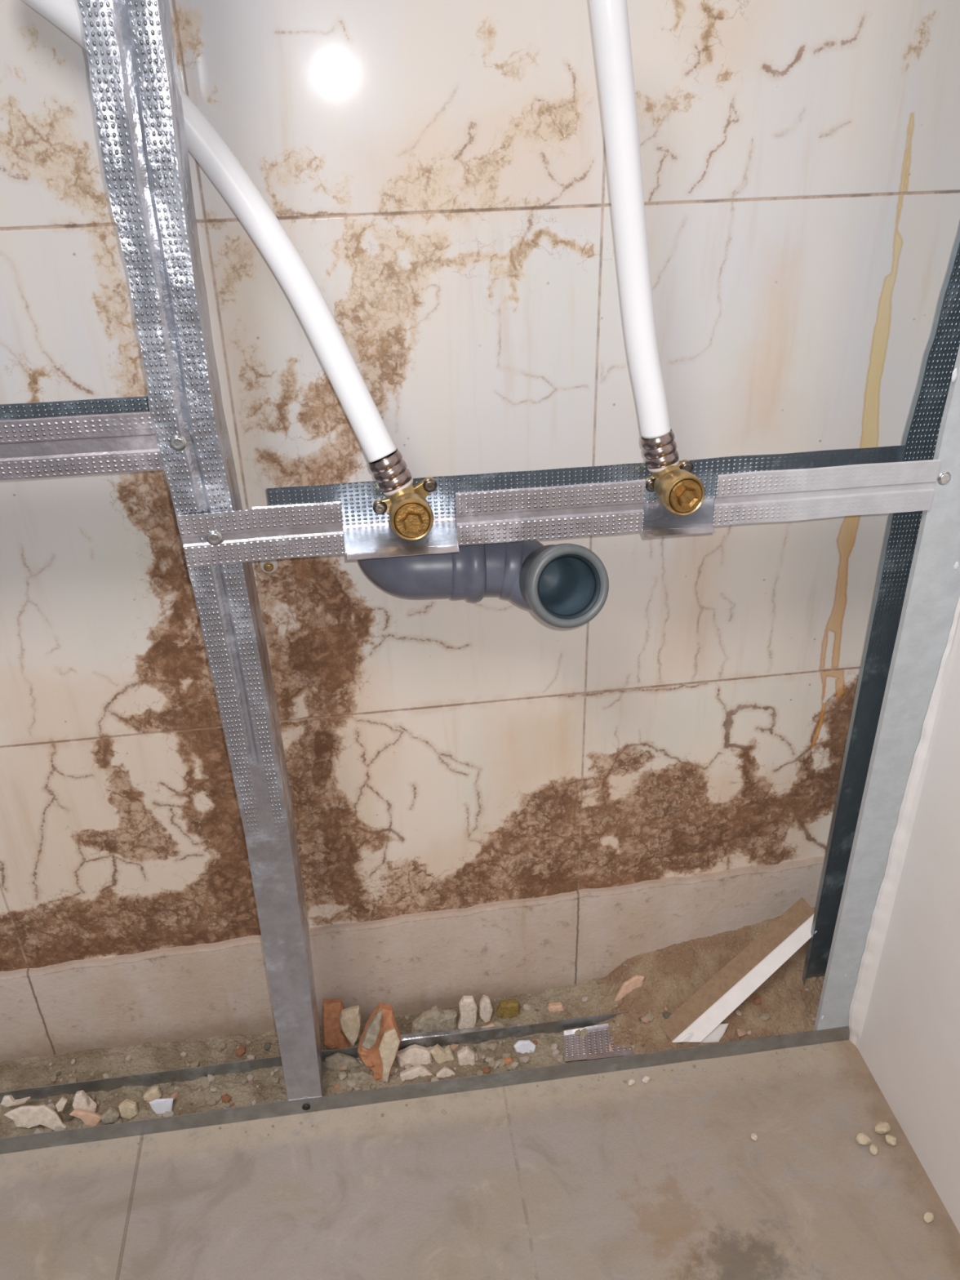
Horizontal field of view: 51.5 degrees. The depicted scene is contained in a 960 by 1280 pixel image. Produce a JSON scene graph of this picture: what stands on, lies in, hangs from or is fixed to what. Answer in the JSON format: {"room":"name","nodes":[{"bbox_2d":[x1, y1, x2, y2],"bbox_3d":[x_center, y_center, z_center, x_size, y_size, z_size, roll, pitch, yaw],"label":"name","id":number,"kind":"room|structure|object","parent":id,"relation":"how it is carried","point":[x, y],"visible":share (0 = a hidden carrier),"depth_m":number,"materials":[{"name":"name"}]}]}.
{"room":"bathroom under renovation","nodes":[
{"label":"bathroom under renovation","id":0,"kind":"room"},
{"bbox_2d":[0,0,959,971],"bbox_3d":[-0.472,-0.274,0.698,1.860,1.700,0.001,-5,30,-6],"label":"wall","id":1,"kind":"structure","parent":0,"point":[437,171],"depth_m":0.82,"materials":[{"name":"tile"}]},
{"bbox_2d":[259,559,278,573],"bbox_3d":[-0.182,-0.065,0.859,0.014,0.016,0.014,17,34,29],"label":"plug","id":2,"kind":"object","parent":1,"relation":"attached to","point":[266,566],"visible":0.91,"depth_m":0.85,"materials":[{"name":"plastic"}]},
{"bbox_2d":[0,855,825,1062],"bbox_3d":[-0.455,0.391,1.070,1.860,0.175,0.007,-5,30,-6],"label":"baseboard","id":3,"kind":"structure","parent":1,"relation":"attached to","point":[412,963],"depth_m":1.10,"materials":[{"name":"tile"}]},
{"bbox_2d":[0,1040,959,1279],"bbox_3d":[-0.305,1.016,0.175,1.860,0.040,2.200,-5,30,-6],"label":"floor","id":4,"kind":"structure","parent":0,"point":[665,1177],"depth_m":0.97,"materials":[{"name":"tile"}]},
{"bbox_2d":[0,897,824,1138],"bbox_3d":[-0.210,0.410,1.055,1.240,0.140,0.116,-5,30,-6],"label":"sand","id":5,"kind":"object","parent":4,"relation":"on","point":[673,974],"depth_m":1.10,"materials":[{"name":"sand"}]},
{"bbox_2d":[0,1094,30,1106],"bbox_3d":[-0.482,0.477,1.033,0.030,0.011,0.009,-5,30,-6],"label":"flake","id":6,"kind":"object","parent":5,"relation":"on","point":[8,1100],"visible":1,"depth_m":1.03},
{"bbox_2d":[4,1104,66,1130],"bbox_3d":[-0.455,0.492,1.024,0.063,0.030,0.016,-2,29,-1],"label":"flake","id":7,"kind":"object","parent":5,"relation":"on","point":[28,1116],"visible":1,"depth_m":1.02,"materials":[{"name":"stone"}]},
{"bbox_2d":[32,1128,43,1133],"bbox_3d":[-0.452,0.506,1.020,0.010,0.009,0.010,-22,35,-31],"label":"crumb","id":8,"kind":"object","parent":5,"relation":"on","point":[37,1130],"visible":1,"depth_m":1.02,"materials":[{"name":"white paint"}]},
{"bbox_2d":[43,1127,53,1132],"bbox_3d":[-0.444,0.504,1.023,0.010,0.005,0.012,10,31,19],"label":"crumb","id":9,"kind":"object","parent":5,"relation":"on","point":[46,1129],"visible":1,"depth_m":1.02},
{"bbox_2d":[47,1102,55,1111],"bbox_3d":[-0.451,0.491,1.046,0.009,0.006,0.007,10,31,19],"label":"crumb","id":10,"kind":"object","parent":5,"relation":"on","point":[51,1105],"visible":0.66,"depth_m":1.05,"materials":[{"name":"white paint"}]},
{"bbox_2d":[50,1074,57,1082],"bbox_3d":[-0.460,0.473,1.075,0.007,0.007,0.007,14,33,26],"label":"crumb","id":11,"kind":"object","parent":5,"relation":"on","point":[54,1078],"visible":1,"depth_m":1.07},
{"bbox_2d":[53,1126,64,1131],"bbox_3d":[-0.432,0.504,1.023,0.009,0.006,0.012,-13,32,-20],"label":"crumb","id":12,"kind":"object","parent":5,"relation":"on","point":[56,1128],"visible":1,"depth_m":1.02,"materials":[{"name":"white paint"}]},
{"bbox_2d":[55,1096,66,1111],"bbox_3d":[-0.433,0.480,1.032,0.012,0.015,0.010,-5,30,-6],"label":"lump","id":13,"kind":"object","parent":5,"relation":"on","point":[60,1104],"visible":1,"depth_m":1.03,"materials":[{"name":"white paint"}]},
{"bbox_2d":[65,1111,73,1120],"bbox_3d":[-0.426,0.495,1.034,0.008,0.008,0.009,1,30,5],"label":"crumb","id":14,"kind":"object","parent":5,"relation":"on","point":[68,1117],"visible":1,"depth_m":1.03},
{"bbox_2d":[68,1077,77,1083],"bbox_3d":[-0.438,0.474,1.070,0.010,0.006,0.009,-6,30,-8],"label":"crumb","id":15,"kind":"object","parent":5,"relation":"on","point":[71,1080],"visible":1,"depth_m":1.07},
{"bbox_2d":[72,1089,96,1112],"bbox_3d":[-0.411,0.480,1.036,0.023,0.025,0.014,-5,30,-6],"label":"lump","id":16,"kind":"object","parent":5,"relation":"on","point":[82,1100],"visible":1,"depth_m":1.03,"materials":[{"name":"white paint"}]},
{"bbox_2d":[69,1108,101,1126],"bbox_3d":[-0.406,0.494,1.029,0.033,0.020,0.011,-1,29,1],"label":"chip","id":17,"kind":"object","parent":5,"relation":"on","point":[89,1117],"visible":1,"depth_m":1.03,"materials":[{"name":"ceramic"}]},
{"bbox_2d":[102,1072,109,1078],"bbox_3d":[-0.404,0.472,1.077,0.006,0.006,0.007,-8,30,-12],"label":"crumb","id":18,"kind":"object","parent":5,"relation":"on","point":[105,1075],"visible":0.91,"depth_m":1.07,"materials":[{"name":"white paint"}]},
{"bbox_2d":[100,1106,119,1124],"bbox_3d":[-0.382,0.491,1.028,0.019,0.016,0.011,-5,30,-6],"label":"chip","id":19,"kind":"object","parent":5,"relation":"on","point":[111,1115],"visible":1,"depth_m":1.02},
{"bbox_2d":[118,1098,138,1119],"bbox_3d":[-0.365,0.487,1.035,0.018,0.021,0.013,-5,30,-6],"label":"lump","id":20,"kind":"object","parent":5,"relation":"on","point":[128,1108],"visible":1,"depth_m":1.03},
{"bbox_2d":[142,1085,161,1101],"bbox_3d":[-0.345,0.479,1.050,0.019,0.015,0.012,-5,30,-6],"label":"flake","id":21,"kind":"object","parent":5,"relation":"on","point":[153,1093],"visible":1,"depth_m":1.05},
{"bbox_2d":[149,1097,173,1114],"bbox_3d":[-0.332,0.486,1.039,0.025,0.017,0.010,-5,30,-6],"label":"flake","id":22,"kind":"object","parent":5,"relation":"on","point":[159,1106],"visible":1,"depth_m":1.04,"materials":[{"name":"white ceramic"}]},
{"bbox_2d":[163,1110,173,1117],"bbox_3d":[-0.325,0.494,1.038,0.010,0.005,0.011,21,36,34],"label":"crumb","id":23,"kind":"object","parent":5,"relation":"on","point":[168,1113],"visible":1,"depth_m":1.04,"materials":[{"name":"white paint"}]},
{"bbox_2d":[169,1091,177,1100],"bbox_3d":[-0.323,0.482,1.052,0.008,0.007,0.010,7,31,15],"label":"crumb","id":24,"kind":"object","parent":5,"relation":"on","point":[175,1095],"visible":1,"depth_m":1.05,"materials":[{"name":"pink tile"}]},
{"bbox_2d":[190,1061,199,1067],"bbox_3d":[-0.311,0.464,1.087,0.010,0.005,0.009,-19,34,-28],"label":"crumb","id":25,"kind":"object","parent":5,"relation":"on","point":[195,1064],"visible":0.97,"depth_m":1.08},
{"bbox_2d":[200,1076,209,1088],"bbox_3d":[-0.293,0.475,1.066,0.011,0.008,0.012,-14,32,-21],"label":"crumb","id":26,"kind":"object","parent":5,"relation":"on","point":[205,1082],"visible":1,"depth_m":1.06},
{"bbox_2d":[204,1093,212,1101],"bbox_3d":[-0.285,0.483,1.048,0.009,0.005,0.008,11,32,22],"label":"crumb","id":27,"kind":"object","parent":5,"relation":"on","point":[207,1097],"visible":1,"depth_m":1.05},
{"bbox_2d":[206,1074,215,1082],"bbox_3d":[-0.289,0.471,1.069,0.008,0.007,0.010,-26,38,-36],"label":"crumb","id":28,"kind":"object","parent":5,"relation":"on","point":[211,1077],"visible":1,"depth_m":1.07,"materials":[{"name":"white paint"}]},
{"bbox_2d":[206,1097,216,1106],"bbox_3d":[-0.282,0.485,1.044,0.010,0.007,0.009,-19,34,-28],"label":"crumb","id":29,"kind":"object","parent":5,"relation":"on","point":[211,1101],"visible":1,"depth_m":1.04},
{"bbox_2d":[212,1091,222,1102],"bbox_3d":[-0.277,0.482,1.050,0.009,0.008,0.011,-13,32,-20],"label":"crumb","id":30,"kind":"object","parent":5,"relation":"on","point":[217,1096],"visible":1,"depth_m":1.05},
{"bbox_2d":[217,1041,226,1050],"bbox_3d":[-0.287,0.452,1.109,0.009,0.008,0.012,2,30,7],"label":"crumb","id":31,"kind":"object","parent":5,"relation":"on","point":[222,1046],"visible":1,"depth_m":1.11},
{"bbox_2d":[222,1093,231,1104],"bbox_3d":[-0.267,0.483,1.048,0.010,0.008,0.009,17,34,29],"label":"crumb","id":32,"kind":"object","parent":5,"relation":"on","point":[226,1098],"visible":1,"depth_m":1.05,"materials":[{"name":"brick"}]},
{"bbox_2d":[235,1045,245,1056],"bbox_3d":[-0.264,0.455,1.101,0.010,0.009,0.012,24,38,37],"label":"crumb","id":33,"kind":"object","parent":5,"relation":"on","point":[241,1050],"visible":1,"depth_m":1.10,"materials":[{"name":"brick"}]},
{"bbox_2d":[240,1077,247,1084],"bbox_3d":[-0.252,0.471,1.064,0.007,0.005,0.008,12,32,22],"label":"crumb","id":34,"kind":"object","parent":5,"relation":"on","point":[244,1080],"visible":1,"depth_m":1.06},
{"bbox_2d":[247,1053,254,1059],"bbox_3d":[-0.251,0.459,1.092,0.009,0.006,0.009,10,31,19],"label":"crumb","id":35,"kind":"object","parent":5,"relation":"on","point":[251,1056],"visible":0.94,"depth_m":1.09,"materials":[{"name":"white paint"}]},
{"bbox_2d":[263,1041,270,1050],"bbox_3d":[-0.237,0.452,1.108,0.008,0.007,0.010,-9,30,-14],"label":"crumb","id":36,"kind":"object","parent":5,"relation":"on","point":[267,1045],"visible":1,"depth_m":1.11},
{"bbox_2d":[322,998,361,1049],"bbox_3d":[-0.152,0.427,1.103,0.046,0.063,0.038,2,30,6],"label":"fragment","id":37,"kind":"object","parent":5,"relation":"on","point":[341,1024],"visible":0.98,"depth_m":1.09,"materials":[{"name":"brick"}]},
{"bbox_2d":[337,1071,346,1079],"bbox_3d":[-0.147,0.468,1.069,0.009,0.007,0.010,-23,36,-33],"label":"crumb","id":38,"kind":"object","parent":5,"relation":"on","point":[342,1075],"visible":1,"depth_m":1.07,"materials":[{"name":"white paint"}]},
{"bbox_2d":[337,1065,346,1071],"bbox_3d":[-0.148,0.463,1.079,0.009,0.005,0.007,10,31,19],"label":"crumb","id":39,"kind":"object","parent":5,"relation":"on","point":[343,1068],"visible":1,"depth_m":1.08,"materials":[{"name":"stone"}]},
{"bbox_2d":[324,1052,360,1070],"bbox_3d":[-0.149,0.458,1.082,0.039,0.022,0.014,-5,30,-6],"label":"flake","id":40,"kind":"object","parent":5,"relation":"on","point":[334,1061],"visible":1,"depth_m":1.08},
{"bbox_2d":[345,1085,353,1092],"bbox_3d":[-0.139,0.478,1.062,0.007,0.006,0.008,18,35,31],"label":"crumb","id":41,"kind":"object","parent":5,"relation":"on","point":[348,1088],"visible":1,"depth_m":1.06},
{"bbox_2d":[346,1080,356,1088],"bbox_3d":[-0.137,0.474,1.065,0.011,0.006,0.010,10,31,19],"label":"crumb","id":42,"kind":"object","parent":5,"relation":"on","point":[350,1083],"visible":1,"depth_m":1.06,"materials":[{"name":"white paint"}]},
{"bbox_2d":[346,1069,372,1082],"bbox_3d":[-0.129,0.475,1.072,0.029,0.026,0.015,-5,30,-6],"label":"flake","id":43,"kind":"object","parent":5,"relation":"on","point":[361,1074],"visible":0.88,"depth_m":1.07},
{"bbox_2d":[357,1002,400,1083],"bbox_3d":[-0.108,0.430,1.068,0.047,0.106,0.057,-5,30,-6],"label":"fragment","id":44,"kind":"object","parent":5,"relation":"on","point":[379,1043],"visible":1,"depth_m":1.06,"materials":[{"name":"brick"}]},
{"bbox_2d":[389,1066,395,1075],"bbox_3d":[-0.096,0.465,1.075,0.010,0.010,0.011,-9,30,-14],"label":"crumb","id":45,"kind":"object","parent":5,"relation":"on","point":[393,1068],"visible":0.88,"depth_m":1.07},
{"bbox_2d":[396,1044,431,1066],"bbox_3d":[-0.072,0.456,1.087,0.038,0.029,0.020,-5,30,-6],"label":"flake","id":46,"kind":"object","parent":5,"relation":"on","point":[414,1054],"visible":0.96,"depth_m":1.08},
{"bbox_2d":[400,1063,432,1080],"bbox_3d":[-0.067,0.470,1.073,0.039,0.026,0.017,-5,30,-6],"label":"lump","id":47,"kind":"object","parent":5,"relation":"on","point":[417,1070],"visible":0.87,"depth_m":1.07,"materials":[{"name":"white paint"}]},
{"bbox_2d":[410,1004,457,1033],"bbox_3d":[-0.053,0.429,1.118,0.056,0.041,0.020,-5,30,-6],"label":"lump","id":48,"kind":"object","parent":5,"relation":"on","point":[435,1019],"visible":0.84,"depth_m":1.11,"materials":[{"name":"stone"}]},
{"bbox_2d":[430,1044,454,1063],"bbox_3d":[-0.041,0.454,1.087,0.026,0.029,0.016,-5,30,-6],"label":"lump","id":49,"kind":"object","parent":5,"relation":"on","point":[440,1055],"visible":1,"depth_m":1.08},
{"bbox_2d":[435,1066,454,1077],"bbox_3d":[-0.033,0.469,1.073,0.029,0.021,0.013,-5,30,-6],"label":"chip","id":50,"kind":"object","parent":5,"relation":"on","point":[445,1072],"visible":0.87,"depth_m":1.07,"materials":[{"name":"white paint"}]},
{"bbox_2d":[448,1043,459,1052],"bbox_3d":[-0.030,0.449,1.095,0.012,0.009,0.010,6,30,12],"label":"crumb","id":51,"kind":"object","parent":5,"relation":"on","point":[454,1047],"visible":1,"depth_m":1.09,"materials":[{"name":"stone"}]},
{"bbox_2d":[400,1024,517,1040],"bbox_3d":[0.042,0.441,1.119,0.264,0.028,0.020,-5,30,-6],"label":"scrap","id":52,"kind":"object","parent":5,"relation":"on","point":[426,1034],"visible":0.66,"depth_m":1.11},
{"bbox_2d":[457,1045,475,1065],"bbox_3d":[-0.015,0.460,1.086,0.019,0.036,0.018,-5,30,-6],"label":"lump","id":53,"kind":"object","parent":5,"relation":"on","point":[465,1055],"visible":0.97,"depth_m":1.08,"materials":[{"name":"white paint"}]},
{"bbox_2d":[457,995,477,1029],"bbox_3d":[-0.016,0.422,1.121,0.026,0.053,0.016,-5,30,-6],"label":"lump","id":54,"kind":"object","parent":5,"relation":"on","point":[468,1006],"visible":0.94,"depth_m":1.11,"materials":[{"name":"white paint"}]},
{"bbox_2d":[478,1041,488,1051],"bbox_3d":[0.005,0.449,1.099,0.009,0.009,0.012,25,39,38],"label":"crumb","id":55,"kind":"object","parent":5,"relation":"on","point":[482,1046],"visible":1,"depth_m":1.10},
{"bbox_2d":[479,994,493,1022],"bbox_3d":[0.006,0.415,1.124,0.015,0.035,0.014,-5,30,-6],"label":"lump","id":56,"kind":"object","parent":5,"relation":"on","point":[486,1009],"visible":1,"depth_m":1.12,"materials":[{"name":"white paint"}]},
{"bbox_2d":[482,1066,490,1073],"bbox_3d":[0.007,0.464,1.072,0.008,0.006,0.009,25,39,38],"label":"crumb","id":57,"kind":"object","parent":5,"relation":"on","point":[486,1070],"visible":1,"depth_m":1.07,"materials":[{"name":"brick"}]},
{"bbox_2d":[480,1022,494,1027],"bbox_3d":[0.018,0.439,1.126,0.038,0.014,0.011,-5,30,-6],"label":"chip","id":58,"kind":"object","parent":5,"relation":"on","point":[491,1024],"visible":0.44,"depth_m":1.12,"materials":[{"name":"pink tile"}]},
{"bbox_2d":[484,1057,494,1062],"bbox_3d":[0.010,0.457,1.083,0.009,0.007,0.008,-16,33,-25],"label":"crumb","id":59,"kind":"object","parent":5,"relation":"on","point":[488,1060],"visible":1,"depth_m":1.08,"materials":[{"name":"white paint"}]},
{"bbox_2d":[485,1042,497,1050],"bbox_3d":[0.013,0.447,1.097,0.011,0.007,0.010,24,38,37],"label":"crumb","id":60,"kind":"object","parent":5,"relation":"on","point":[492,1046],"visible":1,"depth_m":1.09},
{"bbox_2d":[488,1059,495,1068],"bbox_3d":[0.013,0.459,1.078,0.008,0.005,0.008,6,30,13],"label":"crumb","id":61,"kind":"object","parent":5,"relation":"on","point":[491,1064],"visible":1,"depth_m":1.08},
{"bbox_2d":[493,1020,503,1026],"bbox_3d":[0.021,0.433,1.121,0.010,0.006,0.011,-12,31,-19],"label":"crumb","id":62,"kind":"object","parent":5,"relation":"on","point":[497,1024],"visible":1,"depth_m":1.12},
{"bbox_2d":[497,1058,505,1066],"bbox_3d":[0.023,0.460,1.080,0.010,0.007,0.009,-26,37,-36],"label":"crumb","id":63,"kind":"object","parent":5,"relation":"on","point":[502,1064],"visible":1,"depth_m":1.08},
{"bbox_2d":[502,1051,511,1058],"bbox_3d":[0.029,0.455,1.088,0.010,0.008,0.010,9,31,18],"label":"crumb","id":64,"kind":"object","parent":5,"relation":"on","point":[505,1055],"visible":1,"depth_m":1.09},
{"bbox_2d":[496,999,519,1017],"bbox_3d":[0.032,0.427,1.139,0.028,0.033,0.017,-5,30,-6],"label":"lump","id":65,"kind":"object","parent":5,"relation":"on","point":[509,1008],"visible":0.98,"depth_m":1.13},
{"bbox_2d":[503,1055,512,1064],"bbox_3d":[0.030,0.460,1.083,0.015,0.013,0.010,-5,30,-6],"label":"lump","id":66,"kind":"object","parent":5,"relation":"on","point":[508,1060],"visible":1,"depth_m":1.08,"materials":[{"name":"brick"}]},
{"bbox_2d":[506,1063,513,1071],"bbox_3d":[0.033,0.461,1.074,0.009,0.007,0.009,1,30,5],"label":"crumb","id":67,"kind":"object","parent":5,"relation":"on","point":[508,1067],"visible":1,"depth_m":1.07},
{"bbox_2d":[511,1061,519,1069],"bbox_3d":[0.037,0.460,1.076,0.010,0.008,0.008,-17,33,-25],"label":"crumb","id":68,"kind":"object","parent":5,"relation":"on","point":[514,1064],"visible":1,"depth_m":1.07,"materials":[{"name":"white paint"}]},
{"bbox_2d":[513,1040,536,1053],"bbox_3d":[0.049,0.447,1.094,0.025,0.015,0.012,-5,30,-6],"label":"lump","id":69,"kind":"object","parent":5,"relation":"on","point":[522,1046],"visible":1,"depth_m":1.09,"materials":[{"name":"white ceramic"}]},
{"bbox_2d":[519,1056,530,1062],"bbox_3d":[0.049,0.456,1.082,0.011,0.008,0.010,-14,32,-21],"label":"crumb","id":70,"kind":"object","parent":5,"relation":"on","point":[524,1059],"visible":1,"depth_m":1.08,"materials":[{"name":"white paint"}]},
{"bbox_2d":[521,1003,530,1011],"bbox_3d":[0.053,0.420,1.138,0.010,0.009,0.010,9,31,18],"label":"crumb","id":71,"kind":"object","parent":5,"relation":"on","point":[526,1007],"visible":1,"depth_m":1.14,"materials":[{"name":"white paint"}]},
{"bbox_2d":[551,1043,558,1049],"bbox_3d":[0.082,0.448,1.094,0.007,0.006,0.008,12,32,22],"label":"crumb","id":72,"kind":"object","parent":5,"relation":"on","point":[554,1046],"visible":1,"depth_m":1.09,"materials":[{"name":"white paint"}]},
{"bbox_2d":[547,1001,564,1013],"bbox_3d":[0.085,0.426,1.142,0.029,0.020,0.014,-5,30,-6],"label":"lump","id":73,"kind":"object","parent":5,"relation":"on","point":[553,1006],"visible":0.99,"depth_m":1.14,"materials":[{"name":"pink tile"}]},
{"bbox_2d":[551,1048,559,1056],"bbox_3d":[0.084,0.452,1.092,0.009,0.008,0.009,-6,30,-8],"label":"crumb","id":74,"kind":"object","parent":5,"relation":"on","point":[556,1052],"visible":1,"depth_m":1.09,"materials":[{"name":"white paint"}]},
{"bbox_2d":[614,974,644,1001],"bbox_3d":[0.165,0.405,1.134,0.045,0.052,0.011,-12,31,-17],"label":"chip","id":75,"kind":"object","parent":5,"relation":"on","point":[636,981],"visible":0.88,"depth_m":1.13,"materials":[{"name":"pink tile"}]},
{"bbox_2d":[640,1016,648,1023],"bbox_3d":[0.184,0.422,1.108,0.010,0.008,0.009,-22,35,-32],"label":"crumb","id":76,"kind":"object","parent":5,"relation":"on","point":[644,1020],"visible":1,"depth_m":1.10,"materials":[{"name":"pink tile"}]},
{"bbox_2d":[645,1012,653,1021],"bbox_3d":[0.189,0.419,1.108,0.009,0.006,0.009,19,35,31],"label":"crumb","id":77,"kind":"object","parent":5,"relation":"on","point":[649,1015],"visible":1,"depth_m":1.11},
{"bbox_2d":[662,1011,671,1018],"bbox_3d":[0.207,0.415,1.103,0.010,0.006,0.009,-15,32,-22],"label":"crumb","id":78,"kind":"object","parent":5,"relation":"on","point":[666,1015],"visible":1,"depth_m":1.10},
{"bbox_2d":[679,1023,728,1043],"bbox_3d":[0.245,0.432,1.090,0.058,0.016,0.013,-5,30,-6],"label":"chip","id":79,"kind":"object","parent":5,"relation":"on","point":[717,1033],"visible":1,"depth_m":1.09,"materials":[{"name":"white laminate"}]},
{"bbox_2d":[736,1028,746,1036],"bbox_3d":[0.287,0.433,1.098,0.011,0.006,0.009,-14,32,-22],"label":"crumb","id":80,"kind":"object","parent":5,"relation":"on","point":[740,1032],"visible":1,"depth_m":1.10,"materials":[{"name":"pink tile"}]},
{"bbox_2d":[752,996,760,1004],"bbox_3d":[0.310,0.404,1.115,0.009,0.006,0.009,-10,30,-14],"label":"crumb","id":81,"kind":"object","parent":5,"relation":"on","point":[757,1000],"visible":1,"depth_m":1.11,"materials":[{"name":"stone"}]},
{"bbox_2d":[759,1013,770,1021],"bbox_3d":[0.316,0.419,1.105,0.010,0.007,0.010,-19,34,-28],"label":"crumb","id":82,"kind":"object","parent":5,"relation":"on","point":[764,1016],"visible":1,"depth_m":1.10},
{"bbox_2d":[0,1011,849,1154],"bbox_3d":[-0.205,0.474,1.060,1.240,0.029,0.054,-5,30,-6],"label":"floor track","id":83,"kind":"object","parent":4,"relation":"on","point":[51,1139],"visible":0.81,"depth_m":1.06,"materials":[{"name":"metal"}]},
{"bbox_2d":[76,0,323,1100],"bbox_3d":[-0.200,-0.059,0.761,0.052,1.248,0.053,-5,30,-6],"label":"stud","id":84,"kind":"object","parent":83,"relation":"on","point":[130,44],"visible":0.99,"depth_m":0.69,"materials":[{"name":"metal"}]},
{"bbox_2d":[0,395,164,479],"bbox_3d":[-0.452,-0.129,0.685,0.512,0.042,0.048,-5,30,-6],"label":"horizontal rail","id":85,"kind":"object","parent":84,"relation":"attached to","point":[60,438],"visible":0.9,"depth_m":0.69,"materials":[{"name":"metal"}]},
{"bbox_2d":[177,445,940,567],"bbox_3d":[0.068,-0.107,0.771,0.579,0.044,0.061,-5,30,-6],"label":"horizontal rail","id":86,"kind":"object","parent":84,"relation":"attached to","point":[340,518],"visible":0.94,"depth_m":0.77,"materials":[{"name":"metal"}]},
{"bbox_2d":[373,476,437,540],"bbox_3d":[-0.055,-0.100,0.749,0.050,0.039,0.058,-5,30,-6],"label":"brass elbow","id":87,"kind":"object","parent":86,"relation":"attached to","point":[411,515],"visible":1,"depth_m":0.73,"materials":[{"name":"metal"}]},
{"bbox_2d":[22,0,413,496],"bbox_3d":[-0.179,-0.275,0.688,0.252,0.358,0.048,1,30,5],"label":"pipe","id":88,"kind":"object","parent":87,"relation":"attached to","point":[204,143],"visible":0.84,"depth_m":0.69,"materials":[{"name":"white"}]},
{"bbox_2d":[382,477,413,496],"bbox_3d":[-0.062,-0.116,0.753,0.023,0.013,0.025,-5,30,-6],"label":"washer","id":89,"kind":"object","parent":88,"relation":"in","point":[391,486],"depth_m":0.74,"materials":[{"name":"plastic"}]},
{"bbox_2d":[357,539,608,628],"bbox_3d":[-0.006,-0.061,0.816,0.234,0.075,0.093,10,31,20],"label":"drain pipe","id":90,"kind":"object","parent":86,"relation":"attached to","point":[565,585],"visible":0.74,"depth_m":0.80,"materials":[{"name":"plastic"}]},
{"bbox_2d":[519,543,608,628],"bbox_3d":[0.064,-0.046,0.783,0.065,0.071,0.066,-8,30,-11],"label":"socket","id":91,"kind":"object","parent":90,"relation":"attached to","point":[566,585],"depth_m":0.78,"materials":[{"name":"plastic"}]},
{"bbox_2d":[645,459,704,515],"bbox_3d":[0.152,-0.121,0.770,0.038,0.037,0.059,-5,30,-6],"label":"brass elbow","id":92,"kind":"object","parent":86,"relation":"attached to","point":[677,490],"visible":0.99,"depth_m":0.75,"materials":[{"name":"metal"}]},
{"bbox_2d":[589,0,679,472],"bbox_3d":[0.107,-0.282,0.689,0.086,0.349,0.038,-5,30,-6],"label":"pipe","id":93,"kind":"object","parent":92,"relation":"attached to","point":[610,18],"visible":1,"depth_m":0.68,"materials":[{"name":"white"}]},
{"bbox_2d":[647,459,679,472],"bbox_3d":[0.143,-0.136,0.775,0.024,0.010,0.025,-5,30,-6],"label":"washer","id":94,"kind":"object","parent":93,"relation":"in","point":[653,465],"depth_m":0.76,"materials":[{"name":"plastic"}]},
{"bbox_2d":[564,1023,632,1062],"bbox_3d":[0.129,0.442,1.095,0.082,0.005,0.042,-5,30,-6],"label":"metal offcut","id":95,"kind":"object","parent":83,"relation":"in","point":[595,1045],"visible":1,"depth_m":1.09,"materials":[{"name":"metal"}]},
{"bbox_2d":[579,1027,587,1037],"bbox_3d":[0.116,0.438,1.106,0.009,0.008,0.012,15,33,27],"label":"crumb","id":96,"kind":"object","parent":95,"relation":"on","point":[584,1032],"visible":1,"depth_m":1.10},
{"bbox_2d":[627,1078,635,1085],"bbox_3d":[0.163,0.474,1.068,0.009,0.005,0.008,-5,30,-6],"label":"crumb","id":97,"kind":"object","parent":4,"relation":"on","point":[631,1081],"visible":1,"depth_m":1.07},
{"bbox_2d":[641,1075,650,1083],"bbox_3d":[0.179,0.472,1.070,0.009,0.006,0.007,-18,33,-27],"label":"crumb","id":98,"kind":"object","parent":4,"relation":"on","point":[646,1079],"visible":1,"depth_m":1.07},
{"bbox_2d":[750,1133,757,1141],"bbox_3d":[0.278,0.504,1.010,0.007,0.005,0.009,-5,30,-6],"label":"crumb","id":99,"kind":"object","parent":4,"relation":"on","point":[753,1135],"visible":1,"depth_m":1.01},
{"bbox_2d":[855,1133,871,1145],"bbox_3d":[0.386,0.503,1.004,0.015,0.008,0.012,-5,30,-6],"label":"crumb","id":100,"kind":"object","parent":4,"relation":"on","point":[862,1139],"visible":1,"depth_m":1.00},
{"bbox_2d":[869,1143,878,1155],"bbox_3d":[0.394,0.509,0.995,0.008,0.006,0.012,9,31,18],"label":"crumb","id":101,"kind":"object","parent":4,"relation":"on","point":[873,1148],"visible":1,"depth_m":0.99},
{"bbox_2d":[801,224,959,1030],"bbox_3d":[0.425,-0.113,0.829,0.150,1.248,0.053,-5,30,-6],"label":"stud","id":102,"kind":"object","parent":4,"relation":"on","point":[917,593],"visible":0.93,"depth_m":0.90,"materials":[{"name":"metal"}]},
{"bbox_2d":[874,1121,890,1133],"bbox_3d":[0.409,0.496,1.012,0.018,0.011,0.013,-5,30,-6],"label":"crumb","id":103,"kind":"object","parent":4,"relation":"on","point":[882,1127],"visible":1,"depth_m":1.01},
{"bbox_2d":[885,1133,896,1146],"bbox_3d":[0.414,0.503,1.003,0.011,0.007,0.013,-5,30,-6],"label":"crumb","id":104,"kind":"object","parent":4,"relation":"on","point":[891,1140],"visible":1,"depth_m":1.00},
{"bbox_2d":[924,1212,933,1222],"bbox_3d":[0.421,0.542,0.935,0.011,0.006,0.009,-5,30,-6],"label":"crumb","id":105,"kind":"object","parent":4,"relation":"on","point":[928,1216],"visible":1,"depth_m":0.93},
{"bbox_2d":[848,596,959,1233],"bbox_3d":[0.539,0.212,-0.208,0.025,1.700,2.090,-5,30,-6],"label":"wall","id":106,"kind":"structure","parent":0,"point":[904,1011],"depth_m":0.94,"materials":[{"name":"paint"}]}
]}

